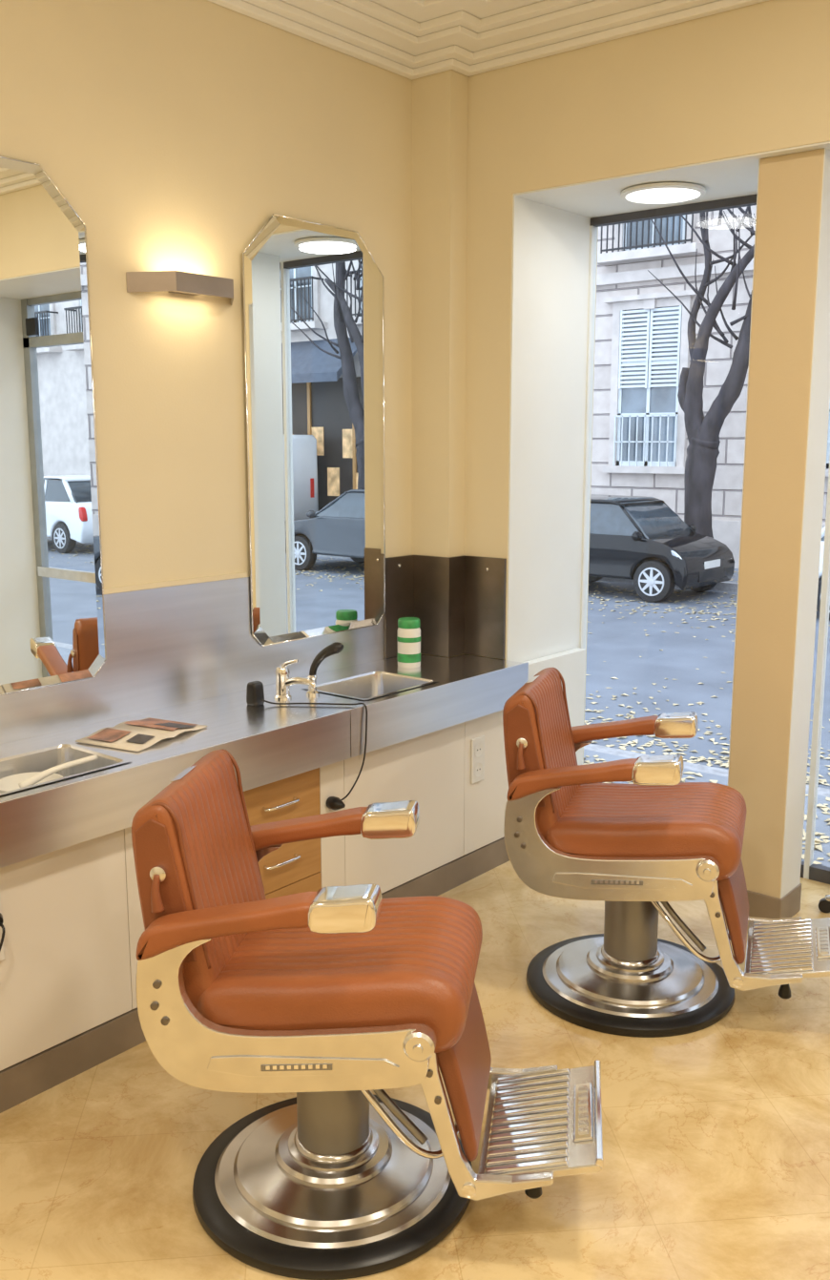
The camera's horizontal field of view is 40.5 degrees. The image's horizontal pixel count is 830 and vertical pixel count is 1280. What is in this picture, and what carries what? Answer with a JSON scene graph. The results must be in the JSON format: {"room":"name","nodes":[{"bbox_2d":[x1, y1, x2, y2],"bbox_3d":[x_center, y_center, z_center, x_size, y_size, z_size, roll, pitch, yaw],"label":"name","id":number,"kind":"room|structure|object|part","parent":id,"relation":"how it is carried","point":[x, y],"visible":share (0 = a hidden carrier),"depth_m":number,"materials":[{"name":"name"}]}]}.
{"room":"salon","nodes":[
{"label":"salon","id":0,"kind":"room"},
{"bbox_2d":[0,0,412,743],"bbox_3d":[-1.627,-0.366,2.474,0.175,3.070,6.350,8,13,39],"label":"wall","id":1,"kind":"structure","parent":0,"point":[175,131],"depth_m":3.57,"materials":[{"name":"beige paint"}]},
{"bbox_2d":[0,155,106,695],"bbox_3d":[-1.123,-0.541,2.939,0.011,1.404,0.685,8,13,39],"label":"wall mirror","id":2,"kind":"object","parent":1,"relation":"attached to","point":[52,632],"visible":1,"depth_m":3.07,"materials":[{"name":"silver metal"}]},
{"bbox_2d":[103,572,247,594],"bbox_3d":[-1.834,0.052,2.180,0.013,0.016,4.028,8,13,39],"label":"trim","id":3,"kind":"structure","parent":1,"relation":"attached to","point":[132,588],"depth_m":3.48,"materials":[{"name":"beige paint"}]},
{"bbox_2d":[126,270,233,305],"bbox_3d":[-0.666,-1.055,3.365,0.099,0.062,0.400,8,13,39],"label":"wall sconce","id":4,"kind":"object","parent":1,"relation":"attached to","point":[173,281],"depth_m":3.27,"materials":[{"name":"metal"}]},
{"bbox_2d":[0,576,384,743],"bbox_3d":[-1.559,0.188,2.546,0.009,0.375,4.899,8,13,39],"label":"backsplash","id":5,"kind":"structure","parent":1,"relation":"attached to","point":[175,645],"depth_m":3.51,"materials":[{"name":"silver metal"}]},
{"bbox_2d":[244,215,384,644],"bbox_3d":[-0.326,-0.708,3.898,0.010,1.395,0.670,8,13,39],"label":"mirror glass","id":6,"kind":"object","parent":1,"relation":"attached to","point":[314,309],"depth_m":3.86,"materials":[{"name":"silver metal"}]},
{"bbox_2d":[370,0,544,22],"bbox_3d":[0.214,-1.509,0.451,5.000,0.022,5.600,8,13,39],"label":"trim","id":7,"kind":"structure","parent":1,"relation":"attached to","point":[418,10],"depth_m":3.66,"materials":[{"name":"paint"}]},
{"bbox_2d":[333,0,595,37],"bbox_3d":[0.214,-1.485,0.455,5.000,0.026,5.600,8,13,39],"label":"trim","id":8,"kind":"structure","parent":1,"relation":"attached to","point":[477,25],"depth_m":3.70,"materials":[{"name":"paint"}]},
{"bbox_2d":[280,0,665,56],"bbox_3d":[0.214,-1.462,0.459,5.000,0.022,5.600,8,13,39],"label":"trim","id":9,"kind":"structure","parent":1,"relation":"attached to","point":[332,10],"depth_m":3.70,"materials":[{"name":"paint"}]},
{"bbox_2d":[242,0,719,68],"bbox_3d":[0.214,-1.439,0.463,5.000,0.025,5.600,8,13,39],"label":"trim","id":10,"kind":"structure","parent":1,"relation":"attached to","point":[278,7],"depth_m":3.70,"materials":[{"name":"paint"}]},
{"bbox_2d":[206,0,768,80],"bbox_3d":[0.214,-1.414,0.468,5.000,0.025,5.600,8,13,39],"label":"trim","id":11,"kind":"structure","parent":1,"relation":"attached to","point":[238,6],"depth_m":3.69,"materials":[{"name":"paint"}]},
{"bbox_2d":[0,860,829,1279],"bbox_3d":[0.363,1.483,1.158,5.300,0.120,6.370,8,13,39],"label":"floor","id":12,"kind":"structure","parent":0,"point":[716,1137],"depth_m":2.57,"materials":[{"name":"stone"}]},
{"bbox_2d":[0,836,509,1113],"bbox_3d":[-1.252,1.133,2.521,0.124,0.100,4.998,8,13,39],"label":"baseboard","id":13,"kind":"structure","parent":12,"relation":"on","point":[20,1082],"depth_m":2.95,"materials":[{"name":"grey stone"}]},
{"bbox_2d":[0,709,508,1071],"bbox_3d":[-1.285,0.816,2.492,0.259,0.535,4.996,8,13,39],"label":"vanity cabinet","id":14,"kind":"object","parent":13,"relation":"on","point":[73,924],"visible":0.52,"depth_m":3.28,"materials":[{"name":"white wood"}]},
{"bbox_2d":[0,893,5,961],"bbox_3d":[-0.997,0.731,2.606,0.083,0.247,0.143,8,13,39],"label":"wall outlet","id":15,"kind":"object","parent":14,"relation":"attached to","point":[2,927],"visible":1,"depth_m":2.66,"materials":[{"name":"white plastic"}]},
{"bbox_3d":[-0.990,0.758,2.582,0.037,0.203,0.108,8,13,39],"label":"plug cord","id":16,"kind":"part","parent":15,"relation":"part of","materials":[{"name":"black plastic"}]},
{"bbox_3d":[-0.942,0.768,2.765,0.020,0.525,0.558,8,13,39],"label":"panel","id":17,"kind":"part","parent":14,"relation":"part of","materials":[{"name":"white laminate"}]},
{"bbox_3d":[-0.647,0.707,3.120,0.020,0.525,0.368,8,13,39],"label":"panel","id":18,"kind":"part","parent":14,"relation":"part of","materials":[{"name":"white laminate"}]},
{"bbox_2d":[0,653,528,867],"bbox_3d":[-1.340,0.465,2.478,0.474,0.155,4.999,8,13,39],"label":"countertop","id":19,"kind":"structure","parent":14,"relation":"on","point":[269,743],"depth_m":3.28,"materials":[{"name":"silver metal"}]},
{"bbox_2d":[0,742,132,795],"bbox_3d":[-0.965,0.390,2.863,0.296,0.138,0.396,8,13,39],"label":"sink basin","id":20,"kind":"object","parent":19,"relation":"in","point":[45,757],"depth_m":2.99,"materials":[{"name":"metal"}]},
{"bbox_2d":[0,754,97,793],"bbox_3d":[-0.957,0.376,2.877,0.182,0.153,0.226,8,13,39],"label":"bowl","id":21,"kind":"object","parent":20,"relation":"in","point":[12,782],"visible":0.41,"depth_m":2.87,"materials":[{"name":"white ceramic"}]},
{"bbox_2d":[75,717,206,751],"bbox_3d":[-0.767,0.257,3.173,0.220,0.019,0.300,5,11,27],"label":"open magazine","id":22,"kind":"object","parent":19,"relation":"on","point":[134,735],"visible":1,"depth_m":3.13,"materials":[{"name":"paper"}]},
{"bbox_2d":[86,727,130,742],"bbox_3d":[-0.847,0.263,3.118,0.090,0.010,0.082,5,11,27],"label":"photo","id":23,"kind":"object","parent":22,"relation":"on","point":[106,734],"depth_m":3.11},
{"bbox_2d":[125,733,154,743],"bbox_3d":[-0.750,0.269,3.077,0.060,0.008,0.052,5,11,27],"label":"photo","id":24,"kind":"object","parent":22,"relation":"on","point":[136,738],"depth_m":3.07},
{"bbox_2d":[124,718,197,730],"bbox_3d":[-0.731,0.241,3.242,0.180,0.010,0.112,5,11,27],"label":"photo","id":25,"kind":"object","parent":22,"relation":"on","point":[145,724],"depth_m":3.22},
{"bbox_2d":[153,722,196,728],"bbox_3d":[-0.686,0.244,3.219,0.100,0.009,0.068,5,11,27],"label":"photo","id":26,"kind":"object","parent":22,"relation":"on","point":[162,725],"depth_m":3.22},
{"bbox_2d":[273,659,316,700],"bbox_3d":[-0.386,0.126,3.602,0.154,0.133,0.056,6,12,32],"label":"chrome faucet","id":27,"kind":"object","parent":19,"relation":"on","point":[282,680],"visible":1,"depth_m":3.61,"materials":[{"name":"silver metal"}]},
{"bbox_3d":[-0.404,0.079,3.604,0.068,0.040,0.017,6,12,32],"label":"lever","id":28,"kind":"part","parent":27,"relation":"part of","materials":[{"name":"silver metal"}]},
{"bbox_3d":[-0.371,0.139,3.606,0.131,0.042,0.028,4,11,23],"label":"spout","id":29,"kind":"part","parent":27,"relation":"part of","materials":[{"name":"silver metal"}]},
{"bbox_2d":[246,681,367,810],"bbox_3d":[-0.344,0.332,3.528,0.383,0.395,0.088,2,10,9],"label":"hair clipper","id":30,"kind":"object","parent":19,"relation":"on","point":[255,694],"visible":1,"depth_m":3.52,"materials":[{"name":"black plastic"}]},
{"bbox_3d":[-0.320,0.348,3.531,0.340,0.325,0.059,1,10,5],"label":"cord","id":31,"kind":"part","parent":30,"relation":"part of","materials":[{"name":"black plastic"}]},
{"bbox_2d":[305,641,343,696],"bbox_3d":[-0.295,0.092,3.676,0.126,0.174,0.044,-1,10,-6],"label":"shower","id":32,"kind":"object","parent":19,"relation":"on","point":[335,648],"visible":0.96,"depth_m":3.67,"materials":[{"name":"silver metal"}]},
{"bbox_3d":[-0.289,0.069,3.674,0.115,0.126,0.037,0,10,2],"label":"handle","id":33,"kind":"part","parent":32,"relation":"part of","materials":[{"name":"black plastic"}]},
{"bbox_2d":[301,669,439,700],"bbox_3d":[-0.148,0.218,3.846,0.296,0.138,0.396,8,13,39],"label":"sink basin","id":34,"kind":"object","parent":19,"relation":"in","point":[373,684],"depth_m":3.96,"materials":[{"name":"metal"}]},
{"bbox_2d":[396,617,420,668],"bbox_3d":[-0.021,0.009,4.144,0.088,0.178,0.088,8,13,39],"label":"bottle","id":35,"kind":"object","parent":19,"relation":"on","point":[408,638],"visible":1,"depth_m":4.11,"materials":[{"name":"white plastic"}]},
{"bbox_3d":[-0.021,-0.063,4.131,0.082,0.032,0.082,8,13,39],"label":"lid","id":36,"kind":"part","parent":35,"relation":"part of","materials":[{"name":"green plastic"}]},
{"bbox_3d":[-0.396,0.490,3.356,0.031,0.010,0.144,8,13,39],"label":"handle","id":37,"kind":"part","parent":14,"relation":"part of","materials":[{"name":"silver metal"}]},
{"bbox_3d":[-0.416,0.487,3.368,0.020,0.177,0.358,8,13,39],"label":"panel","id":38,"kind":"part","parent":14,"relation":"part of","materials":[{"name":"brown wood"}]},
{"bbox_3d":[-0.396,0.668,3.386,0.031,0.010,0.144,8,13,39],"label":"handle","id":39,"kind":"part","parent":14,"relation":"part of","materials":[{"name":"silver metal"}]},
{"bbox_3d":[-0.416,0.664,3.399,0.020,0.177,0.358,8,13,39],"label":"panel","id":40,"kind":"part","parent":14,"relation":"part of","materials":[{"name":"brown wood"}]},
{"bbox_3d":[-0.416,0.835,3.429,0.020,0.165,0.358,8,13,39],"label":"panel","id":41,"kind":"part","parent":14,"relation":"part of","materials":[{"name":"brown wood"}]},
{"bbox_3d":[-0.268,0.627,3.577,0.020,0.525,0.108,8,13,39],"label":"panel","id":42,"kind":"part","parent":14,"relation":"part of","materials":[{"name":"white laminate"}]},
{"bbox_3d":[-0.030,0.577,3.863,0.020,0.525,0.638,8,13,39],"label":"panel","id":43,"kind":"part","parent":14,"relation":"part of","materials":[{"name":"white laminate"}]},
{"bbox_2d":[470,735,484,784],"bbox_3d":[0.232,0.440,4.140,0.009,0.170,0.080,8,13,39],"label":"wall outlet","id":44,"kind":"object","parent":14,"relation":"attached to","point":[477,766],"visible":1,"depth_m":4.13,"materials":[{"name":"white plastic"}]},
{"bbox_2d":[474,742,483,757],"bbox_3d":[0.235,0.403,4.131,0.001,0.056,0.056,8,13,39],"label":"socket","id":45,"kind":"object","parent":44,"relation":"attached to","point":[478,746],"depth_m":4.13,"materials":[{"name":"white plastic"}]},
{"bbox_2d":[474,762,483,777],"bbox_3d":[0.235,0.478,4.144,0.001,0.056,0.056,8,13,39],"label":"socket","id":46,"kind":"object","parent":44,"relation":"attached to","point":[478,766],"depth_m":4.14,"materials":[{"name":"white plastic"}]},
{"bbox_3d":[0.269,0.514,4.224,0.020,0.525,0.304,8,13,39],"label":"panel","id":47,"kind":"part","parent":14,"relation":"part of","materials":[{"name":"white laminate"}]},
{"bbox_2d":[131,749,603,1279],"bbox_3d":[-0.068,0.741,2.385,0.931,0.920,0.612,1,10,8],"label":"barber chair","id":48,"kind":"object","parent":12,"relation":"on","point":[330,996],"visible":1,"depth_m":2.25,"materials":[{"name":"brown leather"}]},
{"bbox_3d":[-0.496,0.489,2.169,0.025,0.073,0.026,1,10,8],"label":"recline lever","id":49,"kind":"part","parent":48,"relation":"part of","materials":[{"name":"brown leather"}]},
{"bbox_3d":[-0.485,0.494,2.193,0.114,0.302,0.006,1,10,8],"label":"panel","id":50,"kind":"part","parent":48,"relation":"part of","materials":[{"name":"brown leather"}]},
{"bbox_3d":[-0.486,0.281,2.367,0.022,0.009,0.100,1,10,8],"label":"plate","id":51,"kind":"part","parent":48,"relation":"part of","materials":[{"name":"silver metal"}]},
{"bbox_3d":[-0.445,0.510,2.401,0.170,0.467,0.410,1,10,8],"label":"backrest","id":52,"kind":"part","parent":48,"relation":"part of","materials":[{"name":"brown leather"}]},
{"bbox_3d":[-0.184,0.638,2.640,0.571,0.317,0.026,1,10,8],"label":"frame","id":53,"kind":"part","parent":48,"relation":"part of","materials":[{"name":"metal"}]},
{"bbox_3d":[-0.256,0.723,2.155,0.571,0.317,0.026,1,10,8],"label":"frame","id":54,"kind":"part","parent":48,"relation":"part of","materials":[{"name":"metal"}]},
{"bbox_2d":[197,896,482,1052],"bbox_3d":[-0.143,0.685,2.387,0.543,0.166,0.444,1,10,8],"label":"seat cushion","id":55,"kind":"object","parent":48,"relation":"on","point":[418,963],"depth_m":2.21,"materials":[{"name":"brown leather"}]},
{"bbox_3d":[-0.005,0.937,2.329,0.304,0.208,0.172,-3,10,-18],"label":"pump lever","id":56,"kind":"part","parent":48,"relation":"part of","materials":[{"name":"silver metal"}]},
{"bbox_3d":[0.008,0.758,2.111,0.060,0.060,0.043,1,10,8],"label":"pivot knob","id":57,"kind":"part","parent":48,"relation":"part of","materials":[{"name":"metal"}]},
{"bbox_3d":[0.126,0.931,2.191,0.290,0.343,0.024,1,10,8],"label":"footrest arm","id":58,"kind":"part","parent":48,"relation":"part of","materials":[{"name":"metal"}]},
{"bbox_3d":[0.181,0.866,2.569,0.290,0.343,0.024,1,10,8],"label":"footrest arm","id":59,"kind":"part","parent":48,"relation":"part of","materials":[{"name":"metal"}]},
{"bbox_3d":[0.269,1.020,2.384,0.244,0.070,0.362,1,10,8],"label":"footrest plate","id":60,"kind":"part","parent":48,"relation":"part of","materials":[{"name":"metal"}]},
{"bbox_2d":[521,647,585,764],"bbox_3d":[0.534,0.444,4.536,0.045,0.765,0.485,8,13,39],"label":"wall","id":61,"kind":"structure","parent":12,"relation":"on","point":[570,664],"depth_m":4.59,"materials":[{"name":"white paint"}]},
{"bbox_2d":[502,667,829,1037],"bbox_3d":[0.746,0.588,3.260,0.931,0.920,0.612,3,10,18],"label":"barber chair","id":62,"kind":"object","parent":12,"relation":"on","point":[646,842],"visible":1,"depth_m":3.14,"materials":[{"name":"brown leather"}]},
{"bbox_3d":[0.295,0.324,3.119,0.025,0.073,0.026,3,10,18],"label":"recline lever","id":63,"kind":"part","parent":62,"relation":"part of","materials":[{"name":"brown leather"}]},
{"bbox_3d":[0.310,0.329,3.141,0.114,0.302,0.006,3,10,18],"label":"panel","id":64,"kind":"part","parent":62,"relation":"part of","materials":[{"name":"brown leather"}]},
{"bbox_3d":[0.345,0.116,3.312,0.022,0.009,0.100,3,10,18],"label":"plate","id":65,"kind":"part","parent":62,"relation":"part of","materials":[{"name":"silver metal"}]},
{"bbox_3d":[0.385,0.346,3.339,0.170,0.467,0.410,3,10,18],"label":"backrest","id":66,"kind":"part","parent":62,"relation":"part of","materials":[{"name":"brown leather"}]},
{"bbox_3d":[0.679,0.483,3.530,0.571,0.317,0.026,3,10,18],"label":"frame","id":67,"kind":"part","parent":62,"relation":"part of","materials":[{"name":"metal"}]},
{"bbox_3d":[0.522,0.564,3.064,0.571,0.317,0.026,3,10,18],"label":"frame","id":68,"kind":"part","parent":62,"relation":"part of","materials":[{"name":"metal"}]},
{"bbox_2d":[543,782,745,880],"bbox_3d":[0.674,0.530,3.274,0.543,0.166,0.444,3,10,18],"label":"seat cushion","id":69,"kind":"object","parent":62,"relation":"on","point":[682,819],"depth_m":3.12,"materials":[{"name":"brown leather"}]},
{"bbox_3d":[0.793,0.786,3.194,0.304,0.208,0.172,-1,10,-8],"label":"pump lever","id":70,"kind":"part","parent":62,"relation":"part of","materials":[{"name":"silver metal"}]},
{"bbox_3d":[0.774,0.607,2.976,0.060,0.060,0.043,3,10,18],"label":"pivot knob","id":71,"kind":"part","parent":62,"relation":"part of","materials":[{"name":"metal"}]},
{"bbox_3d":[0.898,0.784,3.036,0.290,0.343,0.024,3,10,18],"label":"footrest arm","id":72,"kind":"part","parent":62,"relation":"part of","materials":[{"name":"metal"}]},
{"bbox_3d":[1.020,0.721,3.398,0.290,0.343,0.024,3,10,18],"label":"footrest arm","id":73,"kind":"part","parent":62,"relation":"part of","materials":[{"name":"metal"}]},
{"bbox_3d":[1.070,0.877,3.201,0.244,0.070,0.362,3,10,18],"label":"footrest plate","id":74,"kind":"part","parent":62,"relation":"part of","materials":[{"name":"metal"}]},
{"bbox_2d":[818,894,829,912],"bbox_3d":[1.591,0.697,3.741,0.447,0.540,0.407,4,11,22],"label":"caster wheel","id":75,"kind":"object","parent":12,"relation":"on","point":[823,903],"visible":1,"depth_m":3.89,"materials":[{"name":"black plastic"}]},
{"bbox_3d":[1.503,0.882,3.824,0.215,0.067,0.036,8,13,39],"label":"leg","id":76,"kind":"part","parent":75,"relation":"part of","materials":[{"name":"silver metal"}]},
{"bbox_2d":[412,0,829,884],"bbox_3d":[2.145,-0.463,3.030,5.000,3.070,0.700,8,13,39],"label":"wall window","id":77,"kind":"structure","parent":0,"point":[754,78],"depth_m":4.10,"materials":[{"name":"beige paint"}]},
{"bbox_2d":[384,554,506,659],"bbox_3d":[0.116,-0.130,4.331,0.461,0.383,0.149,0,10,2],"label":"panel","id":78,"kind":"object","parent":77,"relation":"attached to","point":[459,602],"visible":0.98,"depth_m":4.32,"materials":[{"name":"metal"}]},
{"bbox_2d":[619,182,705,204],"bbox_3d":[0.865,-1.558,3.928,0.291,0.018,0.291,8,13,39],"label":"recessed light","id":79,"kind":"object","parent":77,"relation":"attached to","point":[659,193],"visible":1,"depth_m":3.91,"materials":[{"name":"white paint"}]},
{"bbox_2d":[578,194,829,879],"bbox_3d":[1.089,-0.382,4.314,1.009,2.469,0.040,8,13,39],"label":"window","id":80,"kind":"structure","parent":77,"relation":"attached to","point":[825,580],"depth_m":4.19,"materials":[{"name":"white paint"}]},
{"bbox_3d":[1.081,-0.383,4.321,0.989,2.469,0.040,8,13,39],"label":"frame","id":81,"kind":"part","parent":80,"relation":"part of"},
{"bbox_3d":[1.927,-0.264,3.639,1.154,2.469,0.040,8,13,39],"label":"frame","id":82,"kind":"part","parent":77,"relation":"part of","materials":[{"name":"grey metal"}]},
{"bbox_2d":[727,148,824,898],"bbox_3d":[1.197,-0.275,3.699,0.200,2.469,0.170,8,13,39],"label":"pillar","id":83,"kind":"structure","parent":0,"point":[790,186],"depth_m":3.60,"materials":[{"name":"beige paint"}]},
{"bbox_2d":[720,883,801,918],"bbox_3d":[1.197,0.892,3.902,0.216,0.100,0.186,8,13,39],"label":"baseboard","id":84,"kind":"structure","parent":83,"relation":"attached to","point":[760,905],"depth_m":3.81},
{"bbox_2d":[780,147,829,898],"bbox_3d":[1.276,-0.313,3.628,0.003,2.369,0.168,8,13,39],"label":"door frame","id":85,"kind":"structure","parent":83,"relation":"attached to","point":[819,386],"depth_m":3.63,"materials":[{"name":"white paint"}]},
{"label":"outside","id":86,"kind":"structure","parent":0,"visible":0},
{"bbox_2d":[724,568,738,582],"bbox_3d":[8.415,-0.421,14.828,80.000,0.230,1.820,8,13,39],"label":"sidewalk","id":87,"kind":"structure","parent":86,"point":[734,578],"depth_m":17.23,"materials":[{"name":"grey concrete"}]},
{"bbox_2d":[647,206,755,537],"bbox_3d":[4.670,-4.403,16.544,2.710,7.010,1.030,5,11,28],"label":"street tree","id":88,"kind":"object","parent":87,"relation":"on","point":[703,432],"visible":0.66,"depth_m":16.82,"materials":[{"name":"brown plant"}]},
{"bbox_2d":[590,205,829,568],"bbox_3d":[-0.596,-9.024,22.185,43.000,14.650,0.880,8,13,39],"label":"facade","id":89,"kind":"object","parent":87,"relation":"on","point":[640,443],"visible":0.12,"depth_m":18.86,"materials":[{"name":"stone"}]},
{"bbox_3d":[3.936,-2.922,19.303,1.550,0.120,0.160,8,13,39],"label":"sill","id":90,"kind":"part","parent":89,"relation":"part of","materials":[{"name":"stone"}]},
{"bbox_2d":[613,413,677,466],"bbox_3d":[3.911,-3.400,19.188,1.170,0.860,0.020,8,13,39],"label":"grille","id":91,"kind":"object","parent":89,"relation":"attached to","point":[615,416],"depth_m":19.21,"materials":[{"name":"white metal"}]},
{"bbox_3d":[3.879,-6.890,18.540,1.674,0.900,0.340,8,13,39],"label":"balcony railing","id":92,"kind":"part","parent":89,"relation":"part of","materials":[{"name":"metal"}]},
{"bbox_3d":[3.979,-4.281,19.119,1.150,2.620,0.015,8,13,39],"label":"pane","id":93,"kind":"part","parent":89,"relation":"part of","materials":[{"name":"grey glass"}]},
{"bbox_3d":[3.979,-7.699,18.522,1.150,2.500,0.015,8,13,39],"label":"pane","id":94,"kind":"part","parent":89,"relation":"part of","materials":[{"name":"grey glass"}]},
{"bbox_3d":[6.336,-2.585,17.369,1.550,0.120,0.160,8,13,39],"label":"sill","id":95,"kind":"part","parent":89,"relation":"part of","materials":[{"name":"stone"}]},
{"bbox_2d":[825,412,829,468],"bbox_3d":[6.311,-3.062,17.255,1.170,0.860,0.020,8,13,39],"label":"grille","id":96,"kind":"object","parent":89,"relation":"attached to","point":[829,412],"depth_m":17.24,"materials":[{"name":"white metal"}]},
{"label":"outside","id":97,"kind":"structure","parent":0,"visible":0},
{"bbox_2d":[583,748,829,867],"bbox_3d":[1.166,1.103,6.097,80.000,0.230,2.280,8,13,39],"label":"sidewalk","id":98,"kind":"structure","parent":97,"point":[820,824],"depth_m":6.45,"materials":[{"name":"grey concrete"}]},
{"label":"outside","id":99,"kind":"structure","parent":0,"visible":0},
{"bbox_2d":[584,580,829,788],"bbox_3d":[4.863,0.415,10.565,80.000,0.150,9.100,8,13,39],"label":"road","id":100,"kind":"structure","parent":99,"point":[621,643],"depth_m":10.98,"materials":[{"name":"grey asphalt"}]},
{"bbox_2d":[588,494,734,602],"bbox_3d":[3.041,-1.395,16.483,2.833,1.380,1.860,8,13,39],"label":"parked car","id":101,"kind":"object","parent":100,"relation":"on","point":[639,539],"visible":0.66,"depth_m":15.69,"materials":[{"name":"black paint"}]},
{"bbox_3d":[3.029,-1.624,15.581,0.044,0.509,0.538,-8,13,-40],"label":"window pillar post","id":102,"kind":"part","parent":101,"relation":"part of","materials":[{"name":"black metal"}]},
{"bbox_2d":[631,531,641,541],"bbox_3d":[3.025,-1.417,15.372,0.140,0.140,0.150,8,13,39],"label":"mirror","id":103,"kind":"object","parent":101,"relation":"attached to","point":[636,536],"depth_m":15.33,"materials":[{"name":"black paint"}]},
{"bbox_2d":[688,524,696,531],"bbox_3d":[4.107,-1.644,16.676,0.140,0.140,0.150,8,13,39],"label":"mirror","id":104,"kind":"object","parent":101,"relation":"attached to","point":[692,526],"depth_m":16.62,"materials":[{"name":"black paint"}]},
{"bbox_2d":[697,566,723,582],"bbox_3d":[4.116,-0.913,15.674,0.042,0.150,0.800,8,13,39],"label":"grille","id":105,"kind":"object","parent":101,"relation":"attached to","point":[705,574],"depth_m":15.63,"materials":[{"name":"black plastic"}]},
{"bbox_3d":[4.130,-1.054,15.638,0.018,0.100,0.480,8,13,39],"label":"licence plate","id":106,"kind":"part","parent":101,"relation":"part of","materials":[{"name":"white plastic"}]},
{"bbox_2d":[598,577,737,592],"bbox_3d":[7.791,-0.289,14.076,80.000,0.230,0.150,8,13,39],"label":"curb","id":107,"kind":"object","parent":100,"relation":"on","point":[728,587],"depth_m":16.64,"materials":[{"name":"concrete"}]},
{"bbox_2d":[583,571,829,864],"bbox_3d":[7.849,0.718,7.912,36.075,0.158,13.357,8,13,39],"label":"fallen leaves","id":108,"kind":"object","parent":100,"relation":"on","point":[700,758],"visible":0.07,"depth_m":8.18,"materials":[{"name":"yellow plant"}]},
{"bbox_2d":[583,743,829,797],"bbox_3d":[1.935,0.942,7.023,80.000,0.230,0.150,8,13,39],"label":"curb","id":109,"kind":"object","parent":100,"relation":"on","point":[824,792],"visible":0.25,"depth_m":7.17,"materials":[{"name":"concrete"}]},
{"bbox_2d":[816,526,829,619],"bbox_3d":[6.686,-0.891,13.479,4.133,1.420,1.960,8,13,39],"label":"parked car","id":110,"kind":"object","parent":100,"relation":"on","point":[822,528],"visible":0.09,"depth_m":13.81,"materials":[{"name":"white paint"}]},
{"bbox_3d":[5.077,-1.374,13.798,0.529,0.510,0.100,5,11,27],"label":"window pillar post","id":111,"kind":"part","parent":110,"relation":"part of","materials":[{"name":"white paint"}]}
]}

